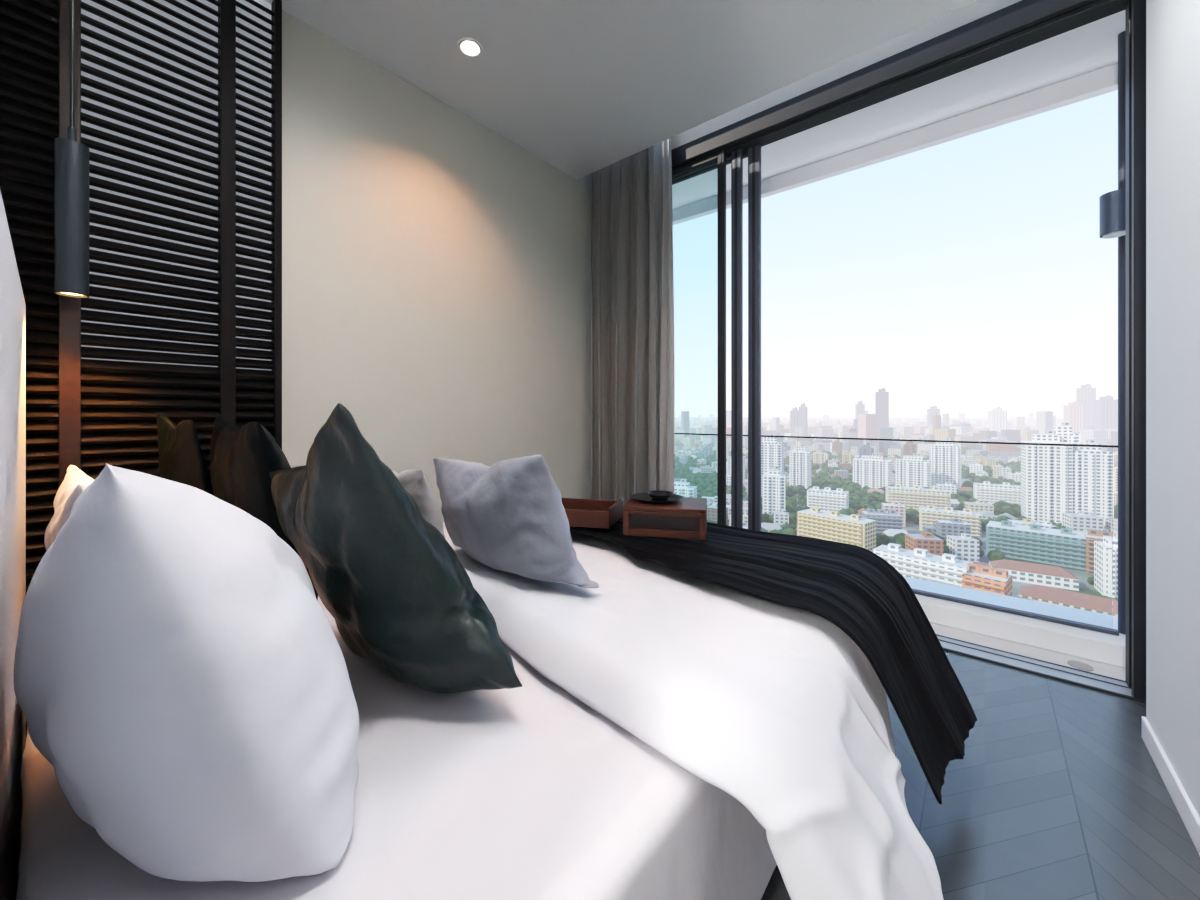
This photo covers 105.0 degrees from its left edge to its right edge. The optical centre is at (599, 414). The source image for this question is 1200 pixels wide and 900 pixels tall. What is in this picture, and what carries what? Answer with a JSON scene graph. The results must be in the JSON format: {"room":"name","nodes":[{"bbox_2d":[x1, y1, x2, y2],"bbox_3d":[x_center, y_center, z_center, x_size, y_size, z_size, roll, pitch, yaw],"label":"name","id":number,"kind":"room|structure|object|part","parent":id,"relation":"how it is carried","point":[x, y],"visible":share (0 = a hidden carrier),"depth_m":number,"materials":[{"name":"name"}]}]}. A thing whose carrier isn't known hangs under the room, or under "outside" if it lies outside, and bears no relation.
{"room":"hotel room","nodes":[
{"label":"hotel room","id":0,"kind":"room"},
{"bbox_2d":[265,0,591,521],"bbox_3d":[-1.637,-0.525,2.033,0.120,3.450,5.220,0,0,40],"label":"wall","id":1,"kind":"structure","parent":0,"point":[436,269],"depth_m":2.66,"materials":[{"name":"beige paint"}]},
{"bbox_2d":[0,0,281,736],"bbox_3d":[-1.736,-0.340,1.766,0.070,3.060,0.862,0,0,40],"label":"screen","id":2,"kind":"object","parent":1,"relation":"attached to","point":[178,103],"visible":0.47,"depth_m":1.75,"materials":[{"name":"black wood"}]},
{"bbox_3d":[-1.856,-0.340,1.611,0.055,3.060,0.050,0,0,40],"label":"post","id":3,"kind":"part","parent":2,"relation":"part of","materials":[{"name":"brown wood"}]},
{"bbox_3d":[-1.690,-1.035,1.870,0.008,1.670,0.610,0,0,40],"label":"backlit frosted glass","id":4,"kind":"part","parent":2,"relation":"part of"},
{"bbox_3d":[-1.577,-0.340,1.945,0.055,3.060,0.050,0,0,40],"label":"post","id":5,"kind":"part","parent":2,"relation":"part of","materials":[{"name":"black wood"}]},
{"bbox_3d":[-1.463,-0.340,2.082,0.055,3.060,0.027,0,0,40],"label":"post","id":6,"kind":"part","parent":2,"relation":"part of","materials":[{"name":"black wood"}]},
{"bbox_2d":[671,0,1021,149],"bbox_3d":[1.206,-2.055,2.947,3.070,0.210,0.170,0,0,40],"label":"wall","id":7,"kind":"structure","parent":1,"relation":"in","point":[978,9],"depth_m":2.63,"materials":[{"name":"paint"}]},
{"bbox_2d":[671,0,1095,167],"bbox_3d":[1.152,-1.890,2.879,3.055,0.120,0.035,0,0,40],"label":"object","id":8,"kind":"object","parent":7,"relation":"attached to","point":[1023,14],"visible":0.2,"depth_m":2.50,"materials":[{"name":"metal"}]},
{"bbox_2d":[672,0,1126,169],"bbox_3d":[1.184,-1.880,2.917,3.055,0.140,0.045,0,0,40],"label":"track","id":9,"kind":"object","parent":7,"relation":"attached to","point":[1098,5],"visible":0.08,"depth_m":2.42,"materials":[{"name":"metal"}]},
{"bbox_2d":[672,153,717,177],"bbox_3d":[0.459,-1.800,3.504,0.950,0.040,0.035,0,0,40],"label":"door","id":10,"kind":"structure","parent":9,"relation":"attached to","point":[707,160],"depth_m":3.30,"materials":[{"name":"metal"}]},
{"bbox_2d":[743,0,1128,149],"bbox_3d":[1.228,-1.885,2.969,3.055,0.130,0.070,0,0,40],"label":"track","id":11,"kind":"object","parent":7,"relation":"attached to","point":[1122,6],"visible":0.08,"depth_m":2.42,"materials":[{"name":"metal"}]},
{"bbox_2d":[672,152,730,180],"bbox_3d":[0.550,-1.800,3.487,0.950,0.040,0.035,0,0,40],"label":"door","id":12,"kind":"structure","parent":11,"relation":"attached to","point":[728,156],"depth_m":3.33,"materials":[{"name":"metal"}]},
{"bbox_2d":[672,149,747,184],"bbox_3d":[0.645,-1.800,3.468,0.980,0.040,0.035,0,0,40],"label":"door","id":13,"kind":"structure","parent":11,"relation":"attached to","point":[745,152],"depth_m":3.36,"materials":[{"name":"metal"}]},
{"bbox_2d":[266,0,977,179],"bbox_3d":[-0.548,-1.940,0.849,3.070,0.120,4.800,0,0,40],"label":"ceiling","id":14,"kind":"structure","parent":0,"point":[583,87],"depth_m":2.39,"materials":[{"name":"paint"}]},
{"bbox_2d":[54,0,88,297],"bbox_3d":[-1.697,-1.133,1.479,0.090,1.495,0.090,0,0,40],"label":"pendant lamp","id":15,"kind":"object","parent":14,"relation":"hanging from","point":[71,157],"visible":1,"depth_m":1.46,"materials":[{"name":"metal"}]},
{"bbox_3d":[-1.697,-0.627,1.479,0.074,0.485,0.074,0,0,40],"label":"lamp shade","id":16,"kind":"part","parent":15,"relation":"part of","materials":[{"name":"metal"}]},
{"bbox_3d":[-1.697,-0.895,1.479,0.020,0.050,0.020,0,0,40],"label":"stem","id":17,"kind":"part","parent":15,"relation":"part of","materials":[{"name":"metal"}]},
{"bbox_3d":[-1.697,-1.375,1.479,0.010,0.910,0.010,0,0,40],"label":"cord","id":18,"kind":"part","parent":15,"relation":"part of","materials":[{"name":"black plastic"}]},
{"bbox_2d":[458,38,482,57],"bbox_3d":[-0.664,-1.877,2.354,0.124,0.005,0.124,0,0,40],"label":"recessed light","id":19,"kind":"object","parent":14,"relation":"in","point":[469,47],"visible":1,"depth_m":2.35,"materials":[{"name":"white paint"}]},
{"bbox_2d":[654,138,674,493],"bbox_3d":[0.448,-0.475,3.351,0.209,3.310,0.064,0,0,40],"label":"curtain","id":20,"kind":"object","parent":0,"point":[662,150],"depth_m":3.33,"materials":[{"name":"grey fabric"}]},
{"bbox_2d":[672,10,1124,209],"bbox_3d":[1.069,-2.075,3.656,4.950,0.250,0.740,0,0,40],"label":"ceiling","id":21,"kind":"structure","parent":0,"point":[1093,46],"depth_m":2.85,"materials":[{"name":"white paint"}]},
{"bbox_2d":[672,63,1117,224],"bbox_3d":[1.284,-1.890,3.913,4.950,0.120,0.070,0,0,40],"label":"beam","id":22,"kind":"structure","parent":21,"relation":"attached to","point":[1104,80],"depth_m":3.06,"materials":[{"name":"white paint"}]},
{"bbox_2d":[761,650,1199,899],"bbox_3d":[-0.478,1.260,0.941,3.260,0.120,5.030,0,0,40],"label":"floor","id":23,"kind":"structure","parent":0,"point":[1056,792],"depth_m":1.42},
{"bbox_2d":[0,190,776,899],"bbox_3d":[-0.501,0.400,1.521,2.120,1.600,2.081,0,0,40],"label":"bed","id":24,"kind":"object","parent":23,"relation":"on","point":[529,791],"visible":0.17,"depth_m":0.75,"materials":[{"name":"white fabric"}]},
{"bbox_3d":[-1.122,0.400,0.778,2.120,1.600,0.145,0,0,40],"label":"headboard","id":25,"kind":"part","parent":24,"relation":"part of","materials":[{"name":"white fabric"}]},
{"bbox_2d":[45,465,93,551],"bbox_3d":[-1.370,0.375,1.281,0.597,0.450,0.224,0,0,40],"label":"pillow","id":26,"kind":"object","parent":24,"relation":"on","point":[76,481],"visible":0.22,"depth_m":1.21,"materials":[{"name":"white fabric"}]},
{"bbox_2d":[157,413,214,496],"bbox_3d":[-1.413,0.280,1.597,0.437,0.576,0.151,0,0,40],"label":"cushion","id":27,"kind":"object","parent":24,"relation":"on","point":[181,458],"visible":0.44,"depth_m":1.47,"materials":[{"name":"fabric"}]},
{"bbox_2d":[14,463,358,881],"bbox_3d":[-0.689,0.332,0.793,0.755,0.550,0.395,0,0,40],"label":"pillow","id":28,"kind":"object","parent":24,"relation":"on","point":[181,674],"visible":1,"depth_m":0.55,"materials":[{"name":"white fabric"}]},
{"bbox_2d":[210,417,317,600],"bbox_3d":[-1.071,0.293,1.465,0.587,0.572,0.231,0,0,40],"label":"cushion","id":29,"kind":"object","parent":24,"relation":"on","point":[242,460],"visible":0.42,"depth_m":1.29,"materials":[{"name":"fabric"}]},
{"bbox_2d":[268,403,521,693],"bbox_3d":[-0.514,0.292,1.092,0.798,0.630,0.348,0,0,40],"label":"cushion","id":30,"kind":"object","parent":24,"relation":"on","point":[397,594],"visible":1,"depth_m":0.92,"materials":[{"name":"fabric"}]},
{"bbox_3d":[-0.375,0.848,1.520,1.788,0.480,1.922,0,0,40],"label":"mattress","id":31,"kind":"part","parent":24,"relation":"part of","materials":[{"name":"white fabric"}]},
{"bbox_2d":[443,522,943,899],"bbox_3d":[-0.100,0.747,1.794,2.387,0.479,1.256,0,0,40],"label":"duvet","id":32,"kind":"object","parent":24,"relation":"on","point":[773,706],"visible":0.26,"depth_m":0.95,"materials":[{"name":"white fabric"}]},
{"bbox_2d":[389,468,444,537],"bbox_3d":[-0.632,0.322,1.515,0.447,0.320,0.147,0,0,40],"label":"cushion","id":33,"kind":"object","parent":32,"relation":"on","point":[414,482],"visible":0.29,"depth_m":1.37,"materials":[{"name":"fabric"}]},
{"bbox_2d":[433,455,598,587],"bbox_3d":[-0.302,0.305,1.518,0.718,0.388,0.278,0,0,40],"label":"cushion","id":34,"kind":"object","parent":32,"relation":"on","point":[509,516],"visible":1,"depth_m":1.34,"materials":[{"name":"grey fabric"}]},
{"bbox_2d":[569,516,976,803],"bbox_3d":[0.105,0.749,2.044,2.424,0.545,0.773,0,0,40],"label":"throw blanket","id":35,"kind":"object","parent":32,"relation":"on","point":[849,586],"visible":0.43,"depth_m":1.41,"materials":[{"name":"black fabric"}]},
{"bbox_2d":[561,498,622,528],"bbox_3d":[-0.081,0.430,2.062,0.320,0.080,0.260,0,0,16],"label":"wooden tray","id":36,"kind":"object","parent":35,"relation":"on","point":[590,513],"visible":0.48,"depth_m":1.95,"materials":[{"name":"red wood"}]},
{"bbox_2d":[623,497,706,539],"bbox_3d":[0.277,0.417,1.906,0.320,0.115,0.260,0,0,14],"label":"box","id":37,"kind":"object","parent":35,"relation":"on","point":[684,518],"visible":0.91,"depth_m":1.80,"materials":[{"name":"red wood"}]},
{"bbox_3d":[0.134,0.425,1.942,0.025,0.100,0.260,0,0,14],"label":"leg","id":38,"kind":"part","parent":37,"relation":"part of","materials":[{"name":"red wood"}]},
{"bbox_2d":[631,492,682,502],"bbox_3d":[0.239,0.352,1.938,0.220,0.016,0.220,0,0,40],"label":"plate","id":39,"kind":"object","parent":37,"relation":"on","point":[644,497],"visible":0.62,"depth_m":1.94,"materials":[{"name":"ceramic"}]},
{"bbox_2d":[647,491,672,499],"bbox_3d":[0.253,0.340,1.939,0.110,0.025,0.110,0,0,40],"label":"bowl","id":40,"kind":"object","parent":39,"relation":"on","point":[657,495],"visible":1,"depth_m":1.92,"materials":[{"name":"ceramic"}]},
{"bbox_3d":[0.248,0.383,1.787,0.270,0.015,0.015,0,0,14],"label":"rail","id":41,"kind":"part","parent":37,"relation":"part of","materials":[{"name":"red wood"}]},
{"bbox_3d":[0.248,0.461,1.787,0.270,0.028,0.015,0,0,14],"label":"rail","id":42,"kind":"part","parent":37,"relation":"part of","materials":[{"name":"red wood"}]},
{"bbox_3d":[0.254,0.419,1.814,0.270,0.088,0.010,0,0,14],"label":"drawer","id":43,"kind":"part","parent":37,"relation":"part of","materials":[{"name":"brown wood"}]},
{"bbox_3d":[0.420,0.425,1.871,0.025,0.100,0.260,0,0,14],"label":"leg","id":44,"kind":"part","parent":37,"relation":"part of","materials":[{"name":"red wood"}]},
{"bbox_2d":[936,635,1145,702],"bbox_3d":[1.194,1.211,2.929,3.055,0.038,0.175,0,0,40],"label":"track","id":45,"kind":"object","parent":23,"relation":"on","point":[1118,689],"depth_m":2.17,"materials":[{"name":"metal"}]},
{"bbox_2d":[718,150,725,524],"bbox_3d":[0.842,-0.317,3.182,0.050,3.006,0.038,0,0,40],"label":"stile","id":46,"kind":"object","parent":45,"relation":"on","point":[723,151],"depth_m":3.17,"materials":[{"name":"metal"}]},
{"bbox_3d":[0.831,-0.317,3.168,0.012,3.006,0.003,0,0,40],"label":"stile gasket","id":47,"kind":"part","parent":46,"relation":"part of","materials":[{"name":"black rubber"}]},
{"bbox_2d":[731,149,742,527],"bbox_3d":[0.940,-0.317,3.159,0.070,3.006,0.038,0,0,40],"label":"stile","id":48,"kind":"object","parent":45,"relation":"on","point":[739,151],"depth_m":3.14,"materials":[{"name":"grey metal"}]},
{"bbox_3d":[0.929,-0.317,3.145,0.017,3.006,0.003,0,0,40],"label":"stile gasket","id":49,"kind":"part","parent":48,"relation":"part of","materials":[{"name":"black rubber"}]},
{"bbox_2d":[748,144,760,530],"bbox_3d":[1.050,-0.317,3.127,0.080,3.006,0.038,0,0,40],"label":"stile","id":50,"kind":"object","parent":45,"relation":"on","point":[757,147],"depth_m":3.11,"materials":[{"name":"grey metal"}]},
{"bbox_3d":[1.039,-0.317,3.114,0.019,3.006,0.003,0,0,40],"label":"stile gasket","id":51,"kind":"part","parent":50,"relation":"part of","materials":[{"name":"black rubber"}]},
{"bbox_2d":[936,634,1125,681],"bbox_3d":[1.244,1.196,2.988,3.055,0.008,0.006,0,0,40],"label":"rail","id":52,"kind":"object","parent":45,"relation":"on","point":[936,634],"visible":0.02,"depth_m":2.25,"materials":[{"name":"grey metal"}]},
{"bbox_2d":[938,639,1131,688],"bbox_3d":[1.205,1.196,2.942,3.055,0.008,0.006,0,0,40],"label":"rail","id":53,"kind":"object","parent":45,"relation":"on","point":[938,639],"visible":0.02,"depth_m":2.20,"materials":[{"name":"grey metal"}]},
{"bbox_3d":[1.143,1.201,2.867,3.055,0.018,0.015,0,0,40],"label":"sill edge","id":54,"kind":"part","parent":45,"relation":"part of","materials":[{"name":"grey metal"}]},
{"bbox_2d":[1125,0,1131,687],"bbox_3d":[2.369,-0.310,2.015,0.080,3.020,0.070,0,0,40],"label":"door frame","id":55,"kind":"structure","parent":45,"relation":"on","point":[1128,12],"depth_m":2.01,"materials":[{"name":"metal"}]},
{"bbox_2d":[1132,0,1145,700],"bbox_3d":[2.294,-0.310,1.927,0.083,3.020,0.040,0,0,40],"label":"door frame","id":56,"kind":"structure","parent":45,"relation":"on","point":[1138,6],"depth_m":1.93,"materials":[{"name":"metal"}]},
{"bbox_2d":[930,622,1124,680],"bbox_3d":[1.043,1.340,3.625,4.950,0.220,0.700,0,0,40],"label":"floor","id":57,"kind":"structure","parent":0,"point":[1100,668],"depth_m":2.40,"materials":[{"name":"tile"}]},
{"bbox_2d":[903,576,1124,667],"bbox_3d":[0.994,1.173,3.823,4.620,0.115,0.460,0,0,40],"label":"curb","id":58,"kind":"object","parent":57,"relation":"on","point":[1092,645],"depth_m":2.54,"materials":[{"name":"white paint"}]},
{"bbox_2d":[674,433,1118,635],"bbox_3d":[0.933,0.634,3.751,4.420,0.959,0.042,0,0,40],"label":"glass balustrade","id":59,"kind":"object","parent":58,"relation":"on","point":[1112,631],"visible":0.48,"depth_m":2.60,"materials":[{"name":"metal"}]},
{"bbox_3d":[0.933,0.160,3.751,4.420,0.010,0.016,0,0,40],"label":"cap rail","id":60,"kind":"part","parent":59,"relation":"part of","materials":[{"name":"metal"}]},
{"bbox_3d":[2.022,0.637,2.840,1.540,0.945,0.012,0,0,40],"label":"panel","id":61,"kind":"part","parent":59,"relation":"part of","materials":[{"name":"clear glass"}]},
{"bbox_2d":[1118,31,1124,634],"bbox_3d":[2.676,-0.417,2.351,0.040,3.065,0.040,0,0,40],"label":"drainpipe","id":62,"kind":"object","parent":58,"relation":"on","point":[1121,37],"visible":0.52,"depth_m":2.34,"materials":[{"name":"grey metal"}]},
{"bbox_2d":[1099,189,1124,238],"bbox_3d":[2.579,-0.997,2.305,0.110,0.206,0.155,0,0,40],"label":"wall lamp","id":63,"kind":"object","parent":62,"relation":"attached to","point":[1111,204],"visible":0.73,"depth_m":2.26,"materials":[{"name":"metal"}]},
{"bbox_2d":[1067,660,1093,670],"bbox_3d":[2.354,1.228,2.255,0.090,0.004,0.090,0,0,40],"label":"floor drain","id":64,"kind":"object","parent":57,"relation":"on","point":[1079,665],"visible":1,"depth_m":2.25,"materials":[{"name":"metal"}]},
{"bbox_2d":[1146,0,1199,816],"bbox_3d":[0.601,-0.525,-0.170,0.220,3.450,4.710,0,0,40],"label":"wall","id":65,"kind":"structure","parent":0,"point":[1172,26],"depth_m":1.45,"materials":[{"name":"white paint"}]},
{"bbox_2d":[1141,716,1199,854],"bbox_3d":[0.512,1.160,-0.096,0.012,0.080,4.710,0,0,40],"label":"baseboard","id":66,"kind":"structure","parent":65,"relation":"attached to","point":[1189,816],"depth_m":1.43,"materials":[{"name":"white paint"}]},
{"bbox_3d":[1.120,-2.210,2.844,3.070,0.100,0.440,0,0,40],"label":"ceiling","id":67,"kind":"structure","parent":0,"visible":0},
{"bbox_2d":[589,145,656,505],"bbox_3d":[1.035,-0.490,2.789,2.990,3.340,0.173,0,0,40],"label":"curtain","id":68,"kind":"object","parent":67,"relation":"hanging from","point":[622,195],"visible":0.7,"depth_m":3.48,"materials":[{"name":"fabric"}]},
{"label":"outside","id":69,"kind":"structure","parent":0,"visible":0},
{"bbox_2d":[674,384,1117,615],"bbox_3d":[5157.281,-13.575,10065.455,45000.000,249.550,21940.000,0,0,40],"label":"city","id":70,"kind":"object","parent":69,"point":[1030,522],"visible":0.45,"depth_m":489.47,"materials":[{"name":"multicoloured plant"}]}
]}

